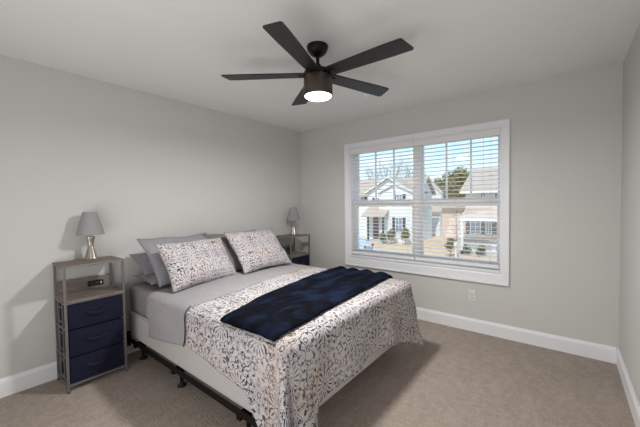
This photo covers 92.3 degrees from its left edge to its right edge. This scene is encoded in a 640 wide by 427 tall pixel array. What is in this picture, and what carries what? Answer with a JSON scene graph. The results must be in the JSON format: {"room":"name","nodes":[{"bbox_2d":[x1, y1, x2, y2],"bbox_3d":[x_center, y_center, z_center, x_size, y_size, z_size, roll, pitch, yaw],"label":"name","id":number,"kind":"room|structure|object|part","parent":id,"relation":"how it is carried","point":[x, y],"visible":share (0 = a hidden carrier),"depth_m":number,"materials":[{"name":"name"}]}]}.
{"room":"bedroom","nodes":[
{"label":"bedroom","id":0,"kind":"room"},
{"bbox_2d":[0,55,301,378],"bbox_3d":[-1.672,0.059,3.061,0.150,2.440,4.550,1,2,39],"label":"wall","id":1,"kind":"structure","parent":0,"point":[149,165],"depth_m":2.68,"materials":[{"name":"paint"}]},
{"bbox_2d":[0,337,147,397],"bbox_3d":[-1.592,1.212,3.045,0.014,0.134,4.250,1,2,39],"label":"baseboard","id":2,"kind":"structure","parent":1,"relation":"attached to","point":[18,382],"depth_m":2.31,"materials":[{"name":"paint"}]},
{"bbox_2d":[0,319,635,426],"bbox_3d":[-0.233,1.353,1.963,3.790,0.120,4.550,1,2,39],"label":"floor","id":3,"kind":"structure","parent":0,"point":[459,377],"depth_m":2.18,"materials":[{"name":"carpet"}]},
{"bbox_2d":[52,256,127,393],"bbox_3d":[-1.823,0.838,2.453,0.326,0.924,0.402,1,2,39],"label":"nightstand","id":4,"kind":"object","parent":3,"relation":"on","point":[91,324],"visible":1,"depth_m":2.37,"materials":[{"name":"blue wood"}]},
{"bbox_3d":[-2.058,0.847,2.401,0.016,0.904,0.016,1,2,39],"label":"leg","id":5,"kind":"part","parent":4,"relation":"part of","materials":[{"name":"grey metal"}]},
{"bbox_3d":[-1.945,0.850,2.311,0.273,0.012,0.012,1,2,39],"label":"rail","id":6,"kind":"part","parent":4,"relation":"part of","materials":[{"name":"grey metal"}]},
{"bbox_3d":[-1.942,1.054,2.317,0.273,0.012,0.012,1,2,39],"label":"rail","id":7,"kind":"part","parent":4,"relation":"part of","materials":[{"name":"grey metal"}]},
{"bbox_3d":[-1.940,1.254,2.324,0.273,0.012,0.012,1,2,39],"label":"rail","id":8,"kind":"part","parent":4,"relation":"part of","materials":[{"name":"grey metal"}]},
{"bbox_3d":[-1.832,0.849,2.221,0.016,0.904,0.016,1,2,39],"label":"leg","id":9,"kind":"part","parent":4,"relation":"part of","materials":[{"name":"grey metal"}]},
{"bbox_3d":[-1.946,0.580,2.540,0.010,0.093,0.358,1,2,39],"label":"panel","id":10,"kind":"part","parent":4,"relation":"part of","materials":[{"name":"brown wood"}]},
{"bbox_2d":[75,211,104,259],"bbox_3d":[-1.875,0.178,2.510,0.196,0.392,0.196,1,2,39],"label":"table lamp","id":11,"kind":"object","parent":4,"relation":"on","point":[89,224],"visible":1,"depth_m":2.47,"materials":[{"name":"grey fabric"}]},
{"bbox_3d":[-1.876,0.079,2.507,0.196,0.184,0.196,1,2,39],"label":"lamp shade","id":12,"kind":"part","parent":11,"relation":"part of","materials":[{"name":"grey fabric"}]},
{"bbox_3d":[-1.874,0.227,2.511,0.064,0.085,0.064,1,2,39],"label":"stem","id":13,"kind":"part","parent":11,"relation":"part of","materials":[{"name":"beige metal"}]},
{"bbox_2d":[55,285,124,303],"bbox_3d":[-1.829,0.637,2.449,0.303,0.014,0.382,1,2,39],"label":"shelf","id":14,"kind":"object","parent":4,"relation":"attached to","point":[79,296],"depth_m":2.42,"materials":[{"name":"brown wood"}]},
{"bbox_3d":[-1.830,0.752,2.454,0.293,0.184,0.352,1,2,39],"label":"drawer","id":15,"kind":"part","parent":4,"relation":"part of","materials":[{"name":"blue fabric"}]},
{"bbox_3d":[-1.827,0.951,2.460,0.293,0.194,0.352,1,2,39],"label":"drawer","id":16,"kind":"part","parent":4,"relation":"part of","materials":[{"name":"blue fabric"}]},
{"bbox_3d":[-1.824,1.148,2.466,0.293,0.183,0.352,1,2,39],"label":"drawer","id":17,"kind":"part","parent":4,"relation":"part of","materials":[{"name":"blue fabric"}]},
{"bbox_3d":[-1.718,0.651,2.361,0.014,0.011,0.358,1,2,39],"label":"cross rail","id":18,"kind":"part","parent":4,"relation":"part of","materials":[{"name":"wood"}]},
{"bbox_3d":[-1.706,0.743,2.355,0.023,0.036,0.136,1,2,39],"label":"handle","id":19,"kind":"part","parent":4,"relation":"part of","materials":[{"name":"metal"}]},
{"bbox_3d":[-1.704,0.940,2.361,0.023,0.036,0.136,1,2,39],"label":"handle","id":20,"kind":"part","parent":4,"relation":"part of","materials":[{"name":"metal"}]},
{"bbox_3d":[-1.710,1.252,2.379,0.014,0.014,0.358,1,2,39],"label":"cross rail","id":21,"kind":"part","parent":4,"relation":"part of","materials":[{"name":"grey metal"}]},
{"bbox_3d":[-1.701,1.139,2.367,0.023,0.036,0.136,1,2,39],"label":"handle","id":22,"kind":"part","parent":4,"relation":"part of","materials":[{"name":"grey metal"}]},
{"bbox_3d":[-1.825,0.834,2.693,0.016,0.904,0.016,1,2,39],"label":"leg","id":23,"kind":"part","parent":4,"relation":"part of","materials":[{"name":"grey metal"}]},
{"bbox_3d":[-1.599,0.837,2.513,0.016,0.904,0.016,1,2,39],"label":"leg","id":24,"kind":"part","parent":4,"relation":"part of","materials":[{"name":"grey metal"}]},
{"bbox_2d":[127,331,409,426],"bbox_3d":[-0.473,1.155,2.717,2.007,0.235,1.512,1,2,39],"label":"frame","id":25,"kind":"object","parent":3,"relation":"on","point":[241,414],"visible":0.38,"depth_m":2.06,"materials":[{"name":"black metal"}]},
{"bbox_3d":[-0.928,1.118,2.136,1.985,0.043,0.040,1,2,39],"label":"rail","id":26,"kind":"part","parent":25,"relation":"part of","materials":[{"name":"black metal"}]},
{"bbox_2d":[129,310,390,412],"bbox_3d":[-0.467,0.959,2.704,1.963,0.228,1.502,1,2,39],"label":"box spring","id":27,"kind":"object","parent":25,"relation":"on","point":[184,357],"visible":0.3,"depth_m":2.09,"materials":[{"name":"fabric"}]},
{"bbox_2d":[130,270,242,316],"bbox_3d":[-0.471,0.728,2.698,1.960,0.234,1.484,1,2,39],"label":"mattress","id":28,"kind":"object","parent":27,"relation":"on","point":[139,292],"visible":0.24,"depth_m":2.61,"materials":[{"name":"grey fabric"}]},
{"bbox_2d":[133,273,157,284],"bbox_3d":[-1.326,0.562,2.900,0.385,0.119,0.665,1,2,39],"label":"pillow","id":29,"kind":"object","parent":28,"relation":"on","point":[150,278],"visible":0.19,"depth_m":2.65,"materials":[{"name":"grey fabric"}]},
{"bbox_2d":[129,253,153,274],"bbox_3d":[-1.405,0.436,2.958,0.315,0.176,0.665,1,2,39],"label":"pillow","id":30,"kind":"object","parent":29,"relation":"on","point":[142,259],"visible":0.23,"depth_m":2.73,"materials":[{"name":"grey fabric"}]},
{"bbox_2d":[137,233,206,286],"bbox_3d":[-1.231,0.391,2.824,0.316,0.382,0.720,0,2,30],"label":"sham pillow","id":31,"kind":"object","parent":28,"relation":"on","point":[159,268],"visible":0.43,"depth_m":2.58,"materials":[{"name":"grey fabric"}]},
{"bbox_2d":[146,263,423,426],"bbox_3d":[-0.267,0.916,2.480,1.675,0.666,1.804,1,2,39],"label":"quilt","id":32,"kind":"object","parent":28,"relation":"on","point":[285,381],"visible":0.73,"depth_m":1.86,"materials":[{"name":"fabric"}]},
{"bbox_2d":[154,237,236,291],"bbox_3d":[-1.057,0.419,2.712,0.273,0.384,0.714,0,2,28],"label":"patterned pillow","id":33,"kind":"object","parent":32,"relation":"on","point":[188,264],"visible":0.99,"depth_m":2.58,"materials":[{"name":"fabric"}]},
{"bbox_2d":[202,230,253,270],"bbox_3d":[-0.848,0.392,3.273,0.335,0.385,0.685,1,2,39],"label":"sham pillow","id":34,"kind":"object","parent":32,"relation":"on","point":[232,255],"visible":0.14,"depth_m":3.11,"materials":[{"name":"grey fabric"}]},
{"bbox_2d":[223,228,291,273],"bbox_3d":[-0.643,0.371,3.263,0.337,0.383,0.651,1,2,38],"label":"patterned pillow","id":35,"kind":"object","parent":32,"relation":"on","point":[254,250],"visible":1,"depth_m":3.15,"materials":[{"name":"fabric"}]},
{"bbox_2d":[220,266,392,341],"bbox_3d":[-0.008,0.617,2.345,0.601,0.145,1.620,0,2,35],"label":"throw blanket","id":36,"kind":"object","parent":32,"relation":"on","point":[270,315],"visible":0.98,"depth_m":2.02,"materials":[{"name":"blue fabric"}]},
{"bbox_2d":[276,234,309,265],"bbox_3d":[-0.371,0.762,4.268,0.326,0.924,0.402,1,2,39],"label":"nightstand","id":37,"kind":"object","parent":3,"relation":"on","point":[296,257],"visible":0.3,"depth_m":4.24,"materials":[{"name":"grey wood"}]},
{"bbox_3d":[-0.493,0.504,4.355,0.010,0.093,0.358,1,2,39],"label":"panel","id":38,"kind":"part","parent":37,"relation":"part of","materials":[{"name":"brown wood"}]},
{"bbox_3d":[-0.380,0.773,4.036,0.016,0.904,0.016,1,2,39],"label":"leg","id":39,"kind":"part","parent":37,"relation":"part of","materials":[{"name":"grey metal"}]},
{"bbox_2d":[287,207,299,234],"bbox_3d":[-0.377,0.102,4.345,0.196,0.392,0.196,1,2,39],"label":"table lamp","id":40,"kind":"object","parent":37,"relation":"on","point":[293,215],"visible":1,"depth_m":4.29,"materials":[{"name":"grey fabric"}]},
{"bbox_3d":[-0.378,0.003,4.342,0.196,0.184,0.196,1,2,39],"label":"lamp shade","id":41,"kind":"part","parent":40,"relation":"part of","materials":[{"name":"grey fabric"}]},
{"bbox_2d":[286,251,309,256],"bbox_3d":[-0.377,0.561,4.264,0.303,0.014,0.382,1,2,39],"label":"shelf","id":42,"kind":"object","parent":37,"relation":"attached to","point":[294,253],"depth_m":4.25,"materials":[{"name":"brown wood"}]},
{"bbox_3d":[-0.377,0.676,4.270,0.293,0.184,0.352,1,2,39],"label":"drawer","id":43,"kind":"part","parent":37,"relation":"part of","materials":[{"name":"blue fabric"}]},
{"bbox_3d":[-0.146,0.761,4.328,0.016,0.904,0.016,1,2,39],"label":"leg","id":44,"kind":"part","parent":37,"relation":"part of","materials":[{"name":"grey metal"}]},
{"bbox_2d":[0,0,639,131],"bbox_3d":[-0.269,-1.206,1.885,3.790,0.120,4.550,1,2,39],"label":"ceiling","id":45,"kind":"structure","parent":0,"point":[180,50],"depth_m":2.10,"materials":[{"name":"paint"}]},
{"bbox_2d":[221,21,413,105],"bbox_3d":[0.029,-0.977,2.115,1.231,0.360,1.269,1,2,39],"label":"ceiling fan","id":46,"kind":"object","parent":45,"relation":"hanging from","point":[318,79],"visible":1,"depth_m":2.04,"materials":[{"name":"brown metal"}]},
{"bbox_3d":[-0.388,-0.957,2.149,0.577,0.026,0.127,-1,2,2],"label":"blade","id":47,"kind":"part","parent":46,"relation":"part of","materials":[{"name":"brown wood"}]},
{"bbox_3d":[-0.144,-0.950,1.784,0.127,0.026,0.577,0,2,20],"label":"blade","id":48,"kind":"part","parent":46,"relation":"part of","materials":[{"name":"brown wood"}]},
{"bbox_3d":[-0.116,-0.972,2.494,0.127,0.026,0.577,-1,2,-16],"label":"blade","id":49,"kind":"part","parent":46,"relation":"part of","materials":[{"name":"brown wood"}]},
{"bbox_3d":[-0.015,-0.966,2.134,0.194,0.062,0.194,1,2,39],"label":"motor","id":50,"kind":"part","parent":46,"relation":"part of","materials":[{"name":"black metal"}]},
{"bbox_3d":[0.296,-0.973,2.341,0.577,0.026,0.127,-2,2,-34],"label":"blade","id":51,"kind":"part","parent":46,"relation":"part of","materials":[{"name":"brown wood"}]},
{"bbox_3d":[0.279,-0.959,1.903,0.577,0.026,0.127,1,2,38],"label":"blade","id":52,"kind":"part","parent":46,"relation":"part of","materials":[{"name":"brown wood"}]},
{"bbox_2d":[362,93,374,98],"bbox_3d":[0.488,-1.176,3.088,0.124,0.035,0.124,1,2,39],"label":"smoke detector","id":53,"kind":"object","parent":45,"relation":"attached to","point":[365,95],"visible":0.91,"depth_m":3.06,"materials":[{"name":"white plastic"}]},
{"bbox_2d":[300,63,622,349],"bbox_3d":[1.123,0.002,3.641,3.490,2.440,0.150,1,2,39],"label":"wall","id":54,"kind":"structure","parent":0,"point":[566,131],"depth_m":2.82,"materials":[{"name":"paint"}]},
{"bbox_2d":[344,118,509,286],"bbox_3d":[1.129,-0.110,3.614,1.903,1.620,0.177,1,2,39],"label":"window","id":55,"kind":"structure","parent":54,"relation":"in","point":[493,276],"depth_m":3.50,"materials":[{"name":"paint"}]},
{"bbox_2d":[350,140,415,259],"bbox_3d":[0.770,-0.155,3.860,0.865,1.390,0.063,1,2,39],"label":"window blind","id":56,"kind":"object","parent":55,"relation":"attached to","point":[406,144],"visible":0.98,"depth_m":3.82,"materials":[{"name":"white plastic"}]},
{"bbox_3d":[0.773,-0.139,3.864,0.002,1.318,0.055,1,2,39],"label":"ladder cord","id":57,"kind":"part","parent":56,"relation":"part of","materials":[{"name":"white fabric"}]},
{"bbox_3d":[0.782,0.522,3.884,0.857,0.034,0.048,1,2,39],"label":"rail","id":58,"kind":"part","parent":56,"relation":"part of","materials":[{"name":"white plastic"}]},
{"bbox_3d":[0.798,0.191,3.922,0.841,0.723,0.035,1,2,39],"label":"sash","id":59,"kind":"part","parent":55,"relation":"part of","materials":[{"name":"plastic"}]},
{"bbox_3d":[0.812,-0.469,3.931,0.841,0.748,0.035,1,2,39],"label":"sash","id":60,"kind":"part","parent":55,"relation":"part of","materials":[{"name":"plastic"}]},
{"bbox_2d":[414,128,499,268],"bbox_3d":[1.448,-0.148,3.315,0.866,1.390,0.068,1,2,39],"label":"window blind","id":61,"kind":"object","parent":55,"relation":"attached to","point":[482,134],"visible":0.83,"depth_m":3.27,"materials":[{"name":"white plastic"}]},
{"bbox_3d":[1.181,-0.135,3.537,0.002,1.318,0.055,1,2,39],"label":"ladder cord","id":62,"kind":"part","parent":61,"relation":"part of","materials":[{"name":"white fabric"}]},
{"bbox_3d":[1.461,0.529,3.341,0.858,0.034,0.048,1,2,39],"label":"rail","id":63,"kind":"part","parent":61,"relation":"part of","materials":[{"name":"white plastic"}]},
{"bbox_3d":[1.510,0.199,3.353,0.814,0.723,0.035,1,2,39],"label":"sash","id":64,"kind":"part","parent":55,"relation":"part of","materials":[{"name":"plastic"}]},
{"bbox_3d":[1.524,-0.462,3.362,0.814,0.748,0.035,1,2,39],"label":"sash","id":65,"kind":"part","parent":55,"relation":"part of","materials":[{"name":"plastic"}]},
{"bbox_2d":[468,289,475,300],"bbox_3d":[1.584,0.853,3.203,0.072,0.116,0.012,1,2,39],"label":"wall outlet","id":66,"kind":"object","parent":54,"relation":"attached to","point":[471,293],"visible":1,"depth_m":3.20,"materials":[{"name":"white plastic"}]},
{"bbox_2d":[416,307,615,363],"bbox_3d":[1.088,1.157,3.612,3.462,0.134,0.014,1,2,39],"label":"baseboard","id":67,"kind":"structure","parent":54,"relation":"attached to","point":[596,351],"depth_m":2.92,"materials":[{"name":"paint"}]},
{"bbox_2d":[619,24,639,405],"bbox_3d":[1.170,0.088,0.787,0.150,2.440,4.550,1,2,39],"label":"wall","id":68,"kind":"structure","parent":0,"point":[629,297],"depth_m":2.09,"materials":[{"name":"paint"}]},
{"bbox_2d":[616,348,639,426],"bbox_3d":[1.122,1.240,0.874,0.014,0.134,4.250,1,2,39],"label":"baseboard","id":69,"kind":"structure","parent":68,"relation":"attached to","point":[633,403],"depth_m":2.04,"materials":[{"name":"paint"}]},
{"label":"outside","id":70,"kind":"structure","parent":0,"visible":0},
{"bbox_2d":[365,236,496,260],"bbox_3d":[35.989,2.137,66.074,160.000,0.300,139.000,1,2,39],"label":"ground","id":71,"kind":"structure","parent":70,"point":[439,238],"depth_m":29.96,"materials":[{"name":"beige concrete"}]},
{"bbox_2d":[366,157,392,178],"bbox_3d":[11.094,-3.785,54.643,7.517,12.939,8.046,0,2,28],"label":"bare tree","id":72,"kind":"object","parent":71,"relation":"on","point":[379,157],"visible":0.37,"depth_m":53.59,"materials":[{"name":"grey plant"}]},
{"bbox_2d":[379,233,386,243],"bbox_3d":[6.864,2.737,33.664,0.877,1.293,0.826,0,2,10],"label":"shrub","id":73,"kind":"object","parent":71,"relation":"on","point":[381,234],"visible":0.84,"depth_m":33.48,"materials":[{"name":"green plant"}]},
{"bbox_2d":[386,229,395,243],"bbox_3d":[7.878,2.512,34.043,1.151,1.689,0.873,-1,2,-16],"label":"shrub","id":74,"kind":"object","parent":71,"relation":"on","point":[391,231],"visible":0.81,"depth_m":33.89,"materials":[{"name":"green plant"}]},
{"bbox_2d":[378,151,410,178],"bbox_3d":[14.743,-5.038,59.856,8.059,15.025,8.913,-1,2,-4],"label":"bare tree","id":75,"kind":"object","parent":71,"relation":"on","point":[398,151],"visible":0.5,"depth_m":59.16,"materials":[{"name":"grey plant"}]},
{"bbox_2d":[359,176,435,243],"bbox_3d":[8.216,-0.648,38.847,10.122,7.700,8.000,1,2,39],"label":"house","id":76,"kind":"structure","parent":71,"relation":"on","point":[363,211],"depth_m":36.18,"materials":[{"name":"white"}]},
{"bbox_3d":[5.656,1.822,36.128,0.180,3.000,0.200,1,2,39],"label":"porch post","id":77,"kind":"part","parent":76,"relation":"part of","materials":[{"name":"wood"}]},
{"bbox_3d":[6.808,1.768,37.472,0.710,2.694,0.060,1,2,39],"label":"door","id":78,"kind":"part","parent":76,"relation":"part of","materials":[{"name":"wood"}]},
{"bbox_3d":[7.169,1.838,34.919,0.180,3.000,0.200,1,2,39],"label":"porch post","id":79,"kind":"part","parent":76,"relation":"part of","materials":[{"name":"wood"}]},
{"bbox_2d":[392,217,394,229],"bbox_3d":[8.423,1.302,35.133,0.320,1.709,0.065,1,2,39],"label":"shutter","id":80,"kind":"object","parent":76,"relation":"hanging from","point":[393,218],"depth_m":35.11,"materials":[{"name":"wood"}]},
{"bbox_3d":[8.921,1.307,34.754,0.731,1.609,0.025,1,2,39],"label":"pane","id":81,"kind":"part","parent":76,"relation":"part of","materials":[{"name":"clear glass"}]},
{"bbox_2d":[385,162,412,176],"bbox_3d":[13.506,-2.893,48.668,5.828,11.453,7.354,1,2,39],"label":"bare tree","id":82,"kind":"object","parent":71,"relation":"on","point":[396,162],"visible":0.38,"depth_m":47.31,"materials":[{"name":"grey plant"}]},
{"bbox_2d":[400,228,409,244],"bbox_3d":[9.160,2.446,33.098,0.920,1.843,1.360,-2,2,-31],"label":"shrub","id":83,"kind":"object","parent":71,"relation":"on","point":[403,234],"visible":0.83,"depth_m":32.84,"materials":[{"name":"green plant"}]},
{"bbox_2d":[425,174,443,235],"bbox_3d":[15.123,-1.454,44.242,5.964,8.791,4.900,1,2,39],"label":"house","id":84,"kind":"structure","parent":71,"relation":"on","point":[435,209],"depth_m":41.51,"materials":[{"name":"white"}]},
{"bbox_2d":[381,250,492,260],"bbox_3d":[5.952,3.535,28.531,160.000,0.030,1.000,1,2,39],"label":"sidewalk","id":85,"kind":"structure","parent":71,"relation":"on","point":[381,250],"depth_m":25.66,"materials":[{"name":"concrete"}]},
{"bbox_2d":[454,242,457,256],"bbox_3d":[10.955,2.954,24.760,0.220,1.280,0.500,1,2,39],"label":"mailbox","id":86,"kind":"object","parent":85,"relation":"on","point":[455,243],"visible":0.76,"depth_m":24.69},
{"bbox_2d":[433,177,453,198],"bbox_3d":[19.325,-1.596,49.927,4.569,8.616,4.344,1,2,39],"label":"tree","id":87,"kind":"object","parent":71,"relation":"on","point":[450,189],"visible":0.27,"depth_m":48.66,"materials":[{"name":"green plant"}]},
{"bbox_2d":[442,171,453,179],"bbox_3d":[26.605,-3.290,63.564,6.206,10.968,6.154,1,2,39],"label":"tree","id":88,"kind":"object","parent":71,"relation":"on","point":[444,176],"visible":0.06,"depth_m":62.87,"materials":[{"name":"green plant"}]},
{"bbox_2d":[444,238,454,256],"bbox_3d":[10.728,2.767,25.400,0.870,1.626,0.795,1,2,39],"label":"shrub","id":89,"kind":"object","parent":71,"relation":"on","point":[450,239],"visible":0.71,"depth_m":25.25,"materials":[{"name":"green plant"}]},
{"bbox_2d":[450,207,463,241],"bbox_3d":[11.379,1.309,25.620,1.396,4.504,1.381,1,2,39],"label":"sapling","id":90,"kind":"object","parent":71,"relation":"on","point":[458,207],"visible":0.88,"depth_m":25.61,"materials":[{"name":"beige plant"}]},
{"bbox_2d":[448,166,468,198],"bbox_3d":[24.700,-2.954,55.161,6.034,10.861,6.223,1,2,39],"label":"tree","id":91,"kind":"object","parent":71,"relation":"on","point":[452,180],"visible":0.48,"depth_m":53.62,"materials":[{"name":"green plant"}]},
{"bbox_2d":[461,244,471,253],"bbox_3d":[12.367,3.035,26.000,0.903,1.010,0.902,1,2,39],"label":"shrub","id":92,"kind":"object","parent":71,"relation":"on","point":[467,248],"visible":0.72,"depth_m":25.86,"materials":[{"name":"green plant"}]},
{"bbox_2d":[439,167,497,256],"bbox_3d":[19.423,-0.574,28.120,14.556,7.890,11.550,1,2,39],"label":"house","id":93,"kind":"structure","parent":71,"relation":"on","point":[469,213],"depth_m":27.72,"materials":[{"name":"beige"}]},
{"bbox_3d":[12.344,1.958,26.682,0.200,3.115,0.200,1,2,39],"label":"porch post","id":94,"kind":"part","parent":93,"relation":"part of","materials":[{"name":"white wood"}]},
{"bbox_2d":[466,221,469,233],"bbox_3d":[13.559,1.133,28.197,0.320,1.394,0.065,1,2,39],"label":"shutter","id":95,"kind":"object","parent":93,"relation":"hanging from","point":[467,224],"depth_m":28.19,"materials":[{"name":"grey wood"}]},
{"bbox_3d":[14.061,1.138,27.815,0.741,1.294,0.025,1,2,39],"label":"pane","id":96,"kind":"part","parent":93,"relation":"part of","materials":[{"name":"clear glass"}]},
{"bbox_3d":[15.745,2.876,23.980,8.600,0.630,0.070,1,2,39],"label":"porch railing","id":97,"kind":"part","parent":93,"relation":"part of","materials":[{"name":"white wood"}]},
{"bbox_3d":[14.896,1.108,27.145,0.351,1.251,0.025,1,2,39],"label":"pane","id":98,"kind":"part","parent":93,"relation":"part of","materials":[{"name":"clear glass"}]},
{"bbox_2d":[492,221,495,233],"bbox_3d":[15.227,1.112,26.862,0.320,1.351,0.065,1,2,39],"label":"shutter","id":99,"kind":"object","parent":93,"relation":"hanging from","point":[493,224],"depth_m":26.85,"materials":[{"name":"grey wood"}]},
{"bbox_2d":[475,245,486,255],"bbox_3d":[13.154,3.061,25.236,0.904,1.009,0.871,1,2,39],"label":"shrub","id":100,"kind":"object","parent":71,"relation":"on","point":[478,249],"visible":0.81,"depth_m":25.17,"materials":[{"name":"green plant"}]},
{"bbox_3d":[2.798,3.704,24.590,160.000,0.020,7.700,1,2,39],"label":"street","id":101,"kind":"object","parent":71,"relation":"on","visible":0},
{"bbox_2d":[359,237,373,249],"bbox_3d":[2.519,2.864,28.174,4.522,1.449,1.820,1,2,39],"label":"car","id":102,"kind":"object","parent":101,"relation":"on","point":[366,243],"visible":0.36,"depth_m":27.03,"materials":[{"name":"white paint"}]}
]}

